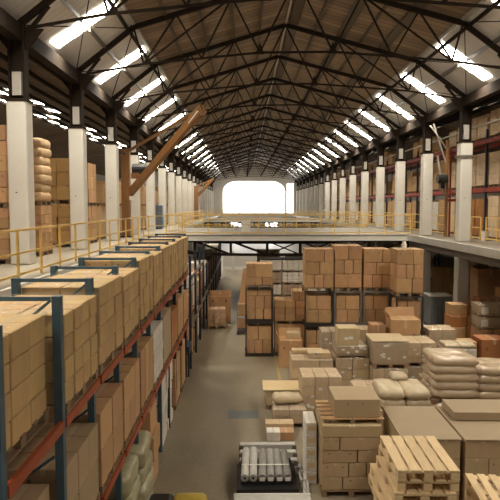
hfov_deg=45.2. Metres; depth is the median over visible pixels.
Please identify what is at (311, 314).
carton
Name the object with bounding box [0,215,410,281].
guard rail
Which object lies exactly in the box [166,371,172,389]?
carton
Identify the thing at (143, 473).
bale
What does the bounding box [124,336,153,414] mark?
load
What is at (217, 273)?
rack
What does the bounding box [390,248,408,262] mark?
carton
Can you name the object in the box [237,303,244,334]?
roll cage
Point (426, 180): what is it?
column
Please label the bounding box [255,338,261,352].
carton
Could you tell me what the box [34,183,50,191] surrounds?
bale
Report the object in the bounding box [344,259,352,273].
carton
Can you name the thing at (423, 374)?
sack
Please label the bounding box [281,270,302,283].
packed layer
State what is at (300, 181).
column
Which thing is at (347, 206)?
load
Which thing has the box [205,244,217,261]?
load
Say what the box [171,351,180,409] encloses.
load
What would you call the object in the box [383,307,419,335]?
cardboard box
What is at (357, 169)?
load
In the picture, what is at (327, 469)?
carton
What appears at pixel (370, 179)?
load
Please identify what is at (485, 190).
rack
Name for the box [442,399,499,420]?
cardboard slab
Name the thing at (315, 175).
column
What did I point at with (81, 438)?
load
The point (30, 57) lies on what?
trim
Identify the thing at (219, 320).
load
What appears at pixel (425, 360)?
sack
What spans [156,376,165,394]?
carton
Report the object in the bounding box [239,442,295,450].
bundle
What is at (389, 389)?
sack
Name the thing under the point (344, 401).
carton
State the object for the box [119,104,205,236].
crane
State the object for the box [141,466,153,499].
bale
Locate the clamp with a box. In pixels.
[455,155,474,157]
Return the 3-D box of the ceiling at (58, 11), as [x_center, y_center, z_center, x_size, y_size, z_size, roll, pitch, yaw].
[-5.738,-9.773,54.376,2.420,1.740,122.000,0,4,-1]
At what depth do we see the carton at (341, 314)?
23.34 m
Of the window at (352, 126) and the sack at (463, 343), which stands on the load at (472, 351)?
the sack at (463, 343)
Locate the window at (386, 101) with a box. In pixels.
[376,94,412,119]
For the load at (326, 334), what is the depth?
20.79 m
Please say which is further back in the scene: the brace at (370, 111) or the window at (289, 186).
the window at (289, 186)
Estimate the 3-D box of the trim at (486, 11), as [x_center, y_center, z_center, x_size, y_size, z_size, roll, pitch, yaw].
[7.331,-10.311,54.468,0.080,0.120,122.000,0,4,-1]
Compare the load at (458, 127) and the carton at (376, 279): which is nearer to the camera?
the carton at (376, 279)
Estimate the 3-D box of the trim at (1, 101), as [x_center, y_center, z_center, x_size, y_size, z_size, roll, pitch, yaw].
[-15.587,-10.436,54.229,0.100,0.150,122.000,0,4,-1]
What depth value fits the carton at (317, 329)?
23.41 m
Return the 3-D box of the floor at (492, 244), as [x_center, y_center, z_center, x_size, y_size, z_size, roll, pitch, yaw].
[16.051,-2.402,56.137,14.780,0.220,124.000,0,4,-1]
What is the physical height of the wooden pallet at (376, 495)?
0.144 m
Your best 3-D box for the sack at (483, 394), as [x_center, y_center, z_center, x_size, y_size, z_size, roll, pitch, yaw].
[6.981,4.038,17.021,1.403,0.290,0.685,0,4,-2]
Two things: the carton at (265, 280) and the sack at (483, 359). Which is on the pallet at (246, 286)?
the carton at (265, 280)
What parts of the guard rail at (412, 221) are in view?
rail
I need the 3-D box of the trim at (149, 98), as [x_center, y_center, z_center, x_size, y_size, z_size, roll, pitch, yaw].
[-5.378,-8.210,33.337,0.080,0.140,4.780,0,4,-1]
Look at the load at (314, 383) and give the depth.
16.88 m
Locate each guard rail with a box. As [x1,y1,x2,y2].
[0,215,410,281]
[178,213,367,227]
[179,210,203,225]
[208,210,317,218]
[319,210,364,226]
[356,211,447,235]
[454,215,481,239]
[485,217,499,242]
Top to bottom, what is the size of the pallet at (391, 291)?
0.132 m
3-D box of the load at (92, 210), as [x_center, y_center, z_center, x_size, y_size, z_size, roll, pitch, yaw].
[-7.356,-1.087,25.816,1.255,1.593,1.369,0,4,-1]
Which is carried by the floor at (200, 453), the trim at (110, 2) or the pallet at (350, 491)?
the pallet at (350, 491)
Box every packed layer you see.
[260,260,280,271]
[261,283,280,295]
[272,271,280,283]
[281,260,302,271]
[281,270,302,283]
[281,282,301,295]
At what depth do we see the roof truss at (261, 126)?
60.54 m
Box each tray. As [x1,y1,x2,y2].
[236,463,298,492]
[247,315,271,321]
[247,348,271,355]
[302,319,331,325]
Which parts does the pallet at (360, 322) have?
corner post, corner post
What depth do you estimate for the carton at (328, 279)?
23.22 m
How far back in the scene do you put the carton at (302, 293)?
24.03 m
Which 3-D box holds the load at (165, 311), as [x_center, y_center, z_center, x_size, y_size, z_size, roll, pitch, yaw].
[-2.621,2.216,15.298,1.060,1.293,1.460,0,4,-1]
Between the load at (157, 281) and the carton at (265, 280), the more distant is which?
the carton at (265, 280)
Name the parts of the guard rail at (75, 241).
post, post, post, post, post, post, post, post, post, rail, rail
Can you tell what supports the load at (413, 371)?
on the floor at (200, 453)
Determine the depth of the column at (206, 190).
95.81 m
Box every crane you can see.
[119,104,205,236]
[194,178,213,218]
[430,124,455,236]
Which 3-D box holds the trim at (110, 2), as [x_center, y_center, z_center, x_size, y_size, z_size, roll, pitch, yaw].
[-4.688,-10.302,54.348,0.080,0.120,122.000,0,4,-1]
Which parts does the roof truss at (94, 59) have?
gusset plate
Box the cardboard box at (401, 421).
[382,406,461,499]
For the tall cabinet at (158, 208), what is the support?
on the floor at (6, 270)
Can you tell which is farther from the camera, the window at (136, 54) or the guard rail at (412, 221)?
the guard rail at (412, 221)
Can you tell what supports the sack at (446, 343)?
on the load at (472, 351)
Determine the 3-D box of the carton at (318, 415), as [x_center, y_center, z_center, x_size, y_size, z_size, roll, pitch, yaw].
[2.089,3.676,13.188,1.220,0.238,0.550,0,4,-1]
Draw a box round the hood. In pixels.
[173,493,207,499]
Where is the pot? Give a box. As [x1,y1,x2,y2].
[401,241,406,247]
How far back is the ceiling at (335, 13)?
28.91 m
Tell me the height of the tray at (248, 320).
0.110 m
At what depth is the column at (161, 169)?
44.56 m
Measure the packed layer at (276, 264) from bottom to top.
0.624 m
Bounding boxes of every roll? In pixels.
[241,447,249,481]
[249,447,257,481]
[258,448,265,481]
[266,448,274,481]
[273,448,283,480]
[280,449,291,480]
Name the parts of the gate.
gate frame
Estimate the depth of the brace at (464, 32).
24.31 m
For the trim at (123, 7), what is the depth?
24.89 m
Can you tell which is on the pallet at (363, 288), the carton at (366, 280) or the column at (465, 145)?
the carton at (366, 280)
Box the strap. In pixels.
[242,464,288,464]
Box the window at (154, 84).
[125,77,163,105]
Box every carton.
[140,398,156,435]
[150,423,159,461]
[152,452,157,482]
[155,382,165,404]
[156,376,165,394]
[156,406,165,422]
[157,393,166,417]
[162,414,165,433]
[162,424,166,443]
[165,361,171,379]
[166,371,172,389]
[166,388,171,410]
[166,400,171,420]
[166,408,172,430]
[246,263,255,276]
[246,277,254,284]
[247,290,256,294]
[247,295,254,308]
[247,309,254,318]
[247,324,257,339]
[247,339,254,352]
[255,277,261,284]
[255,295,263,308]
[255,309,262,318]
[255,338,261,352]
[256,263,271,276]
[257,290,270,294]
[258,324,270,338]
[262,277,272,284]
[262,339,270,352]
[263,309,270,318]
[264,295,270,308]
[265,419,293,433]
[266,427,279,440]
[279,427,293,440]
[286,330,299,338]
[291,348,321,352]
[292,290,299,299]
[299,290,306,299]
[303,247,320,259]
[303,411,316,434]
[303,425,316,446]
[303,437,316,458]
[303,448,316,470]
[303,460,316,483]
[304,248,323,261]
[304,261,318,274]
[304,274,313,286]
[306,294,316,308]
[306,309,317,322]
[306,328,315,343]
[306,343,317,347]
[307,349,329,357]
[314,274,323,286]
[316,294,330,308]
[316,328,318,343]
[316,408,333,425]
[318,309,330,322]
[319,262,333,274]
[319,417,381,436]
[319,428,338,449]
[319,441,356,462]
[319,453,347,476]
[319,468,341,489]
[323,248,333,261]
[323,275,332,286]
[328,386,379,417]
[333,245,347,259]
[333,272,347,286]
[334,259,343,273]
[335,309,346,321]
[335,324,358,344]
[336,294,345,308]
[339,437,379,449]
[342,475,370,488]
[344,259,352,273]
[344,294,358,308]
[347,309,358,321]
[348,245,361,259]
[348,274,361,286]
[348,461,365,476]
[353,260,361,273]
[357,450,378,462]
[361,273,371,286]
[362,248,382,261]
[362,261,375,274]
[362,308,374,321]
[364,294,372,308]
[366,463,369,476]
[367,322,384,332]
[371,294,386,308]
[372,274,381,286]
[375,309,385,321]
[376,262,389,274]
[381,248,389,261]
[382,275,389,286]
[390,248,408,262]
[390,262,393,276]
[390,275,392,289]
[392,297,401,306]
[393,277,411,292]
[394,249,412,263]
[394,263,405,277]
[395,299,406,306]
[404,299,419,315]
[406,264,413,277]
[411,278,422,292]
[412,249,423,263]
[414,264,423,277]
[444,313,466,326]
[444,324,465,337]
[445,302,467,315]
[456,338,476,349]
[462,302,472,315]
[465,327,470,338]
[467,315,470,326]
[472,335,499,357]
[473,296,495,301]
[489,296,499,301]
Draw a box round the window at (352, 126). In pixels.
[345,121,370,139]
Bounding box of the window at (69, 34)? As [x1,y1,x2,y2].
[51,0,116,48]
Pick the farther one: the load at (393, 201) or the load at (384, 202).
the load at (384, 202)
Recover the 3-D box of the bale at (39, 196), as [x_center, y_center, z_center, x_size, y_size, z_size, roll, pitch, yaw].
[-7.177,-1.743,19.597,1.107,0.312,1.120,0,4,-1]
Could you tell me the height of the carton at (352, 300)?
0.528 m
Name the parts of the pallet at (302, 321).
corner post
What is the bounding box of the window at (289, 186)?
[287,184,292,212]
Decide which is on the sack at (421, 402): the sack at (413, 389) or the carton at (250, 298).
the sack at (413, 389)
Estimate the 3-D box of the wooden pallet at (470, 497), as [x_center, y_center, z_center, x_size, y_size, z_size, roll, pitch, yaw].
[3.700,3.591,8.372,1.100,0.144,1.100,0,4,6]
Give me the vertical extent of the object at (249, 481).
0.070 m
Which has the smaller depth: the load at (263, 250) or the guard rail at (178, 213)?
the load at (263, 250)
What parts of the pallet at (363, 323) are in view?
corner post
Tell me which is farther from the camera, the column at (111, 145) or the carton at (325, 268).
the column at (111, 145)
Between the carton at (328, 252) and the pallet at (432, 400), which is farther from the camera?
the carton at (328, 252)
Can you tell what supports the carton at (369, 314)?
on the pallet at (363, 323)
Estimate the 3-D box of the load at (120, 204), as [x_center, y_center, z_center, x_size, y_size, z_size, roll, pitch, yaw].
[-7.551,-3.025,32.241,1.150,1.307,1.300,0,4,-1]
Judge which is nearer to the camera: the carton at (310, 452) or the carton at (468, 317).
the carton at (310, 452)
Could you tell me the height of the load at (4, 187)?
2.243 m
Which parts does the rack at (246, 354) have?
corner post, cross rail, corner post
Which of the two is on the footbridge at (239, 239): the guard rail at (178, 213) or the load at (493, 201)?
the guard rail at (178, 213)
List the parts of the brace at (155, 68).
rod, rod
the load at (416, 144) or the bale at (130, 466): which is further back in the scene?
the load at (416, 144)
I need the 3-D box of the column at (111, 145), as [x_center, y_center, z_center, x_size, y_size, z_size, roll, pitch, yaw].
[-6.379,-1.455,27.906,1.400,10.820,0.580,0,4,-1]
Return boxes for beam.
[294,78,499,182]
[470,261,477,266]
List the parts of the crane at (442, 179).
arm, arm, motor mount, winch motor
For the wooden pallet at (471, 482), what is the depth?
8.59 m
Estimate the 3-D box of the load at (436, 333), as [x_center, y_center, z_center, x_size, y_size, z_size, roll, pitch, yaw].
[6.933,3.604,22.093,1.030,1.580,0.930,0,4,-1]
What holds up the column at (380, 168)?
on the floor at (200, 453)
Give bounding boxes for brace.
[25,0,131,68]
[83,32,154,97]
[117,68,160,115]
[139,95,177,129]
[351,111,392,137]
[367,86,419,127]
[388,61,458,113]
[418,32,499,94]
[464,21,499,22]
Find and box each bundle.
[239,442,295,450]
[239,449,296,457]
[239,457,297,466]
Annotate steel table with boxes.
[234,493,310,499]
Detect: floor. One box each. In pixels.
[0,216,212,289]
[153,242,453,499]
[305,214,499,249]
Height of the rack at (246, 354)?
1.380 m
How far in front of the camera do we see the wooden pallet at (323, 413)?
12.53 m
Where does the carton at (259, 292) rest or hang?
on the carton at (267, 298)
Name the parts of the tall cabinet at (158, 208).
door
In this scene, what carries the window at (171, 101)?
attached to the ceiling at (58, 11)
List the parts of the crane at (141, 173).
motor mount, winch motor, arm, arm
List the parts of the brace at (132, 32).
rod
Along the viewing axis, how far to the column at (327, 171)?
70.98 m
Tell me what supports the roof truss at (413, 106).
on the column at (133, 131)
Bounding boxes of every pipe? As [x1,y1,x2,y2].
[298,472,302,482]
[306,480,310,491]
[324,118,499,178]
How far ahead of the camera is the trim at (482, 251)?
26.84 m
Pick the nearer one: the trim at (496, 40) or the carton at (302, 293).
the trim at (496, 40)
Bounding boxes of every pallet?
[35,201,51,204]
[245,282,273,287]
[245,288,273,321]
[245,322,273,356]
[302,284,333,290]
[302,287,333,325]
[302,321,333,347]
[315,400,383,422]
[316,471,371,496]
[330,288,361,325]
[333,286,361,290]
[358,288,388,325]
[361,286,389,290]
[368,473,380,499]
[370,463,444,499]
[376,455,456,499]
[378,444,458,490]
[380,435,459,481]
[389,289,422,295]
[389,292,423,332]
[429,392,477,403]
[465,473,499,499]
[465,483,499,499]
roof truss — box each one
[17,0,499,36]
[77,0,499,84]
[112,23,465,109]
[135,55,426,126]
[151,77,399,133]
[163,94,379,146]
[172,107,364,153]
[179,117,351,158]
[185,125,341,163]
[190,132,333,166]
[194,138,326,167]
[198,143,320,172]
[201,147,314,174]
[204,152,310,175]
[206,154,306,178]
[209,157,302,179]
[213,159,299,178]
[213,162,296,181]
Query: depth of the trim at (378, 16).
28.94 m
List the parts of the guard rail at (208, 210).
rail, rail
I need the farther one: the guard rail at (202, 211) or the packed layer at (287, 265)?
the guard rail at (202, 211)
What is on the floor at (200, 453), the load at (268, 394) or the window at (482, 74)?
the load at (268, 394)
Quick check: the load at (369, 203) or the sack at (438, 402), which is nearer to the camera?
the sack at (438, 402)
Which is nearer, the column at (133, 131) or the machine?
the machine
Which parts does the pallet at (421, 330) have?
cross rail, corner post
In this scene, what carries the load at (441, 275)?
on the floor at (200, 453)
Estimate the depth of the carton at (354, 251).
23.14 m
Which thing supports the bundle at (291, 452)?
on the pallet
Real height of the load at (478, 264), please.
2.788 m
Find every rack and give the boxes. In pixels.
[0,234,188,499]
[187,243,220,368]
[324,129,499,230]
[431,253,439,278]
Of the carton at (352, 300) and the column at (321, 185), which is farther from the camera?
the column at (321, 185)
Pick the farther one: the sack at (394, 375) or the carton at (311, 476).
the sack at (394, 375)
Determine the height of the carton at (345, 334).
0.540 m
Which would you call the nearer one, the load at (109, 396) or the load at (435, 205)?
the load at (109, 396)
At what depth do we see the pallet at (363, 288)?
23.24 m
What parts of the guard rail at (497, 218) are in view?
post, post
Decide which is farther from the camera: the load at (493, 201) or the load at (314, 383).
the load at (493, 201)
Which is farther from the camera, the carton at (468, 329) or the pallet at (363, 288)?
the carton at (468, 329)
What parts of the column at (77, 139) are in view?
panel, cap plate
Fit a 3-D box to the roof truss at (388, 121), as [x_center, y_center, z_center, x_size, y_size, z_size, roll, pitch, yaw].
[1.484,-9.055,38.207,16.002,3.831,0.130,0,4,4]
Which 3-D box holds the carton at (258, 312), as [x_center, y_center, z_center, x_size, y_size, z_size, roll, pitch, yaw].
[0.370,2.546,24.151,0.300,0.388,0.450,0,4,-1]
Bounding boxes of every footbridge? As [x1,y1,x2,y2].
[158,228,408,255]
[204,219,319,227]
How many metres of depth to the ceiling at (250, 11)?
28.78 m
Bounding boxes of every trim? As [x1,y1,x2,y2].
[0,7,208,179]
[0,52,187,171]
[0,67,187,174]
[0,78,181,173]
[0,87,175,173]
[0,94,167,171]
[0,100,157,168]
[0,244,133,301]
[28,54,154,144]
[61,0,82,22]
[88,28,120,65]
[107,0,220,170]
[117,0,221,168]
[123,68,143,91]
[145,93,159,109]
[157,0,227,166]
[183,216,218,227]
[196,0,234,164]
[223,267,245,269]
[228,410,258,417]
[231,3,241,165]
[248,1,263,157]
[255,0,305,161]
[256,0,291,152]
[261,0,327,162]
[268,0,366,164]
[272,5,387,165]
[275,358,280,379]
[276,3,427,167]
[284,0,489,171]
[287,0,499,171]
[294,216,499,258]
[319,95,499,173]
[324,98,499,172]
[330,100,499,170]
[337,102,499,168]
[339,93,499,164]
[374,108,392,120]
[395,90,419,107]
[424,64,459,88]
[466,36,499,61]
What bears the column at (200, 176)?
on the floor at (200, 453)
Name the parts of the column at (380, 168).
panel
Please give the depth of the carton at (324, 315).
23.34 m
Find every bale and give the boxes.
[33,138,50,148]
[33,147,51,157]
[33,156,49,165]
[34,165,50,174]
[34,174,51,183]
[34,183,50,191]
[34,192,50,200]
[100,453,138,499]
[122,474,140,499]
[123,430,150,468]
[138,449,152,486]
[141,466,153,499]
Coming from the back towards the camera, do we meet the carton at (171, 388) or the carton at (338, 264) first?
the carton at (338, 264)
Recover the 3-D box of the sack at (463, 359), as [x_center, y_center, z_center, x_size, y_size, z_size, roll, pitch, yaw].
[5.397,2.909,15.970,1.263,0.291,0.685,0,4,1]
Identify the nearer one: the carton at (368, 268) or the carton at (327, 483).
the carton at (327, 483)
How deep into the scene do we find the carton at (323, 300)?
23.30 m
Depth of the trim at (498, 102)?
50.47 m
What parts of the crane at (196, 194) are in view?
arm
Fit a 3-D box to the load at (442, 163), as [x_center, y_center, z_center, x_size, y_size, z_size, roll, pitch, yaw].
[11.973,-4.424,35.673,1.050,1.827,1.200,0,4,-1]
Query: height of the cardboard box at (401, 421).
1.615 m
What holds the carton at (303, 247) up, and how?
on the carton
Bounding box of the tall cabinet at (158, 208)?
[155,205,163,228]
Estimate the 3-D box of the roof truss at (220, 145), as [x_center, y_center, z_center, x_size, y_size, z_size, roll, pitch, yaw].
[1.203,-11.112,66.255,16.002,3.831,0.132,0,4,7]
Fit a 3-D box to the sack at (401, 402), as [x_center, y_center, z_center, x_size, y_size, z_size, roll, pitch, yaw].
[3.348,3.579,14.585,0.646,0.301,1.203,0,4,-3]
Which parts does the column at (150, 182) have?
panel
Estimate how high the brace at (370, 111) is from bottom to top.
1.599 m
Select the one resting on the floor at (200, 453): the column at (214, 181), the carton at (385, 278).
the column at (214, 181)
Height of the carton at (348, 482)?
0.258 m
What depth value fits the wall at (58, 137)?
61.04 m
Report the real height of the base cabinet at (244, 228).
0.720 m
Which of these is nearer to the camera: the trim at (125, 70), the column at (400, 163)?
the trim at (125, 70)
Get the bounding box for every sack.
[272,391,302,403]
[372,378,404,399]
[372,387,406,406]
[388,371,407,380]
[397,378,431,399]
[403,397,431,405]
[420,379,429,388]
[421,347,467,359]
[421,363,428,373]
[421,371,429,382]
[422,356,428,363]
[426,361,477,374]
[427,352,479,366]
[427,370,479,381]
[428,377,479,390]
[428,385,479,397]
[431,397,441,410]
[438,340,460,347]
[454,340,476,347]
[475,362,499,375]
[475,373,499,383]
[476,383,499,391]
[476,390,499,398]
[477,357,499,362]
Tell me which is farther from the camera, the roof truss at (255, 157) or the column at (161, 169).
the roof truss at (255, 157)
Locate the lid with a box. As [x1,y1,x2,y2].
[366,333,408,341]
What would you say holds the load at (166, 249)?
on the rack at (57, 435)
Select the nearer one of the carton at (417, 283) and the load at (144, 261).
the load at (144, 261)
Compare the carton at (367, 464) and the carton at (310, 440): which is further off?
the carton at (310, 440)
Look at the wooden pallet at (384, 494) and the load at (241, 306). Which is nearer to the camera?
the wooden pallet at (384, 494)
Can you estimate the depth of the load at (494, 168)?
28.28 m
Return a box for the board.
[260,257,302,259]
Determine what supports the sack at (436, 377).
on the sack at (463, 386)
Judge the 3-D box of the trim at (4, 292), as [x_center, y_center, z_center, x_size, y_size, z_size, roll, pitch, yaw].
[-4.797,0.843,12.849,0.100,0.320,37.600,0,4,-1]
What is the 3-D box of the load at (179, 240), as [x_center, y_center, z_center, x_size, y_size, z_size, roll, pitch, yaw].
[-2.648,0.288,18.365,1.110,1.290,1.500,0,4,-1]
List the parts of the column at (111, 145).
panel, cap plate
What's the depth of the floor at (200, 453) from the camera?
17.65 m
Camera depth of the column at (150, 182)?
38.93 m
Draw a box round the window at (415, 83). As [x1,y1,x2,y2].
[401,73,444,103]
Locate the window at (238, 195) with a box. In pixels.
[223,181,284,212]
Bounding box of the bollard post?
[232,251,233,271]
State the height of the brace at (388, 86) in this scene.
1.599 m
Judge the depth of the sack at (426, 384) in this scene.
16.45 m
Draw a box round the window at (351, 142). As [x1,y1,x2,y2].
[334,130,356,145]
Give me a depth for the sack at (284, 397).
16.61 m
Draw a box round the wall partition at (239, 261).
[223,256,284,266]
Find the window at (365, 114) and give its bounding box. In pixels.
[358,110,388,130]
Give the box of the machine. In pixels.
[149,493,207,499]
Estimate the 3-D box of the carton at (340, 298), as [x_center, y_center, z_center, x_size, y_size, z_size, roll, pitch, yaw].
[3.530,2.025,23.539,0.360,0.528,0.480,0,4,0]
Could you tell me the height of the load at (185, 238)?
1.270 m
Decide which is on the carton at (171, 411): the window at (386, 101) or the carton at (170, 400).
the carton at (170, 400)
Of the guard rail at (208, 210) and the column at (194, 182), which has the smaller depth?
the guard rail at (208, 210)
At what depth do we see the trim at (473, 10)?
25.59 m
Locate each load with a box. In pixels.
[0,125,8,206]
[0,208,10,263]
[0,295,98,415]
[0,314,48,465]
[7,423,99,499]
[8,484,48,499]
[21,275,123,374]
[35,206,52,255]
[42,204,70,246]
[46,383,123,495]
[48,158,69,202]
[59,163,96,205]
[65,268,139,346]
[84,254,153,326]
[88,206,97,243]
[93,184,105,205]
[96,181,121,205]
[97,206,105,239]
[104,358,140,448]
[111,251,162,311]
[119,206,121,234]
[120,245,171,299]
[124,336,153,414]
[134,242,177,290]
[140,185,145,205]
[140,206,145,229]
[141,320,163,388]
[142,238,182,282]
[153,307,171,369]
[155,187,167,203]
[164,305,177,352]
[169,293,183,339]
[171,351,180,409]
[176,290,187,328]
[177,339,185,391]
[178,272,193,311]
[181,236,187,276]
[182,325,192,366]
[188,260,206,287]
[188,269,202,294]
[188,290,192,320]
[192,314,197,350]
[193,305,198,337]
[197,276,198,302]
[197,298,202,327]
[198,249,213,271]
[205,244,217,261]
[208,307,225,328]
[238,302,244,327]
[239,268,245,302]
[257,249,279,286]
[265,391,298,409]
[272,401,305,426]
[273,297,303,323]
[274,321,303,355]
[289,351,332,380]
[299,368,340,415]
[319,327,334,355]
[331,350,368,385]
[332,340,367,357]
[338,169,347,179]
[346,202,348,219]
[350,380,372,387]
[356,166,361,176]
[356,182,360,197]
[356,325,367,343]
[366,335,407,368]
[368,163,376,172]
[369,179,372,196]
[369,203,372,222]
[369,364,407,379]
[372,202,375,222]
[373,177,385,195]
[380,407,382,434]
[384,151,395,166]
[384,183,391,194]
[384,202,387,221]
[388,153,395,165]
[388,201,391,223]
[391,200,408,225]
[392,175,407,194]
[403,336,435,366]
[406,202,411,227]
[407,171,420,193]
[407,363,423,378]
[412,176,420,192]
[412,201,419,228]
[413,142,419,158]
[419,137,440,157]
[423,325,455,347]
[432,202,438,230]
[432,266,453,293]
[433,161,439,191]
[437,344,476,357]
[438,199,443,231]
[439,159,456,190]
[448,162,456,190]
[448,197,472,233]
[449,130,473,148]
[449,282,469,301]
[457,127,483,147]
[469,263,488,281]
[469,267,499,301]
[471,117,495,143]
[471,199,478,236]
[471,302,499,316]
[471,314,499,328]
[471,325,499,338]
[472,155,488,188]
[475,198,490,237]
[476,152,497,187]
[477,114,499,141]
[488,151,499,186]
[488,196,499,239]
[490,108,499,137]
[495,286,499,295]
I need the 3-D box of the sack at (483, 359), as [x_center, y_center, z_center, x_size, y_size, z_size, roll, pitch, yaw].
[6.960,3.322,17.550,1.403,0.290,0.686,0,4,0]
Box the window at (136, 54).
[96,46,145,83]
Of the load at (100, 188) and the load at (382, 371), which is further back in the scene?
the load at (100, 188)
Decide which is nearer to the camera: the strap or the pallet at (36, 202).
the strap
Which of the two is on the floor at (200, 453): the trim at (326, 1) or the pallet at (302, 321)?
the pallet at (302, 321)
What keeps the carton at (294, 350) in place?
on the load at (297, 360)
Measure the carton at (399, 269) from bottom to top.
0.508 m
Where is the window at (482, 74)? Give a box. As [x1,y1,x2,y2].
[436,42,491,80]
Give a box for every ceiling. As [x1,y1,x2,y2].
[0,0,220,177]
[0,41,187,175]
[122,0,289,170]
[254,0,480,169]
[287,0,499,178]
[338,104,499,176]
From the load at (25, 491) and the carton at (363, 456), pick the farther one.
the carton at (363, 456)
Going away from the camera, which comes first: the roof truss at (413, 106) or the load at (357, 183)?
the roof truss at (413, 106)
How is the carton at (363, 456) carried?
on the carton at (367, 464)
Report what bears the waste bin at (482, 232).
on the floor at (492, 244)
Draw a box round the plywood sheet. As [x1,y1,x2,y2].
[262,380,298,390]
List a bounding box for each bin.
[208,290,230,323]
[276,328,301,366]
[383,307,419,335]
[424,292,452,324]
[481,231,489,240]
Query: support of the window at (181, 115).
attached to the ceiling at (58, 11)
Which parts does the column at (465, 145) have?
cap plate, panel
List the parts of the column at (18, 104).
panel, cap plate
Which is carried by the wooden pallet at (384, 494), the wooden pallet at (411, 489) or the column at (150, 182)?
the wooden pallet at (411, 489)
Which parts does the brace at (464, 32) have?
rod, rod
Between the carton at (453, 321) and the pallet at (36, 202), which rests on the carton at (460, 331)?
the carton at (453, 321)
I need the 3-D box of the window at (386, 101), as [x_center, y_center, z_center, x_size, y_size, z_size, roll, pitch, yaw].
[8.474,-8.388,35.192,1.964,1.371,0.890,0,4,-1]
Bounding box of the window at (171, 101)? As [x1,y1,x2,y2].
[143,98,176,121]
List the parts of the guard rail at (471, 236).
post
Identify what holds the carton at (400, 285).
on the pallet
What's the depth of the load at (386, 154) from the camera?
49.42 m
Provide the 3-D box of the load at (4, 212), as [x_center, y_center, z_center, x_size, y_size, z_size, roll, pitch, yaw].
[-7.220,-0.427,17.146,1.162,1.543,1.268,0,4,-1]
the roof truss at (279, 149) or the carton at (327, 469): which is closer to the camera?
the carton at (327, 469)
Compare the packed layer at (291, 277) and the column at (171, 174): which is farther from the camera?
the column at (171, 174)
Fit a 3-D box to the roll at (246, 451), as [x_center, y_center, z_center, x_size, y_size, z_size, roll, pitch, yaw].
[-0.097,4.623,12.977,0.166,0.314,1.074,0,4,1]
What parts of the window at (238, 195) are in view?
frame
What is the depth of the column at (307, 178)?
93.10 m
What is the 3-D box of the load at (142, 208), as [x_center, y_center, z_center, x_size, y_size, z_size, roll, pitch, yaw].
[-7.619,-2.156,40.427,1.150,1.588,1.300,0,4,-1]
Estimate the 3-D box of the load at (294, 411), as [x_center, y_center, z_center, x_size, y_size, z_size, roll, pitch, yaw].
[1.078,4.535,16.638,0.950,0.520,0.780,0,4,-1]
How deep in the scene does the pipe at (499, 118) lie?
30.96 m
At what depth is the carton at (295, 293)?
24.03 m
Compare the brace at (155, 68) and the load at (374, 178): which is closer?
the brace at (155, 68)
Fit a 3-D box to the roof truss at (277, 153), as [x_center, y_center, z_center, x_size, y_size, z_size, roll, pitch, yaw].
[1.035,-12.346,83.084,16.002,3.831,0.131,1,4,8]
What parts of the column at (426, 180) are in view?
panel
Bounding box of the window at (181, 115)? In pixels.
[158,114,182,130]
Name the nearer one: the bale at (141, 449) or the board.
the bale at (141, 449)
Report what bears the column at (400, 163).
on the floor at (200, 453)
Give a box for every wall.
[0,103,157,178]
[35,174,104,205]
[119,164,360,227]
[368,150,499,267]
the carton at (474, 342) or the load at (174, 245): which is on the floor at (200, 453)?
the carton at (474, 342)
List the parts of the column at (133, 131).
panel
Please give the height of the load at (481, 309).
0.480 m
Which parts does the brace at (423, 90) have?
rod, rod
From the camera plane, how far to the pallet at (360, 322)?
23.28 m
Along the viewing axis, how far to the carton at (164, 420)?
15.39 m
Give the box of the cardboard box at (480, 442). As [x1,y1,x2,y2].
[437,407,499,499]
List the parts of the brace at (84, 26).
rod, rod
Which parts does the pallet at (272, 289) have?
corner post, cross rail, corner post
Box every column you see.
[0,25,43,264]
[57,72,95,249]
[96,100,125,240]
[121,118,145,234]
[139,131,157,230]
[154,141,166,226]
[168,149,178,224]
[174,154,185,221]
[181,159,190,244]
[187,163,194,258]
[192,166,198,251]
[196,170,201,251]
[199,172,204,248]
[202,174,207,243]
[205,176,209,227]
[207,178,209,227]
[209,184,211,223]
[211,181,214,213]
[295,180,298,225]
[298,179,302,225]
[300,177,305,225]
[303,175,309,244]
[307,173,313,246]
[311,171,318,246]
[317,169,324,246]
[322,166,331,246]
[328,162,338,243]
[336,158,347,243]
[345,153,358,243]
[357,146,371,246]
[371,139,388,246]
[390,129,409,296]
[415,116,438,315]
[450,97,477,301]
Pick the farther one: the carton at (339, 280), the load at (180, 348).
the carton at (339, 280)
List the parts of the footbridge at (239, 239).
truss post, truss post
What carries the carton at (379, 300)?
on the carton at (380, 316)
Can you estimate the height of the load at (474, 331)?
1.243 m
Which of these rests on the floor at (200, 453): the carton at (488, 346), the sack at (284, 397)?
the carton at (488, 346)
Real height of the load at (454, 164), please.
1.573 m
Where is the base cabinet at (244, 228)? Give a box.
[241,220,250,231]
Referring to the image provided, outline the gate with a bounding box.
[165,214,185,230]
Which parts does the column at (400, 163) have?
panel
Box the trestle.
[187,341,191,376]

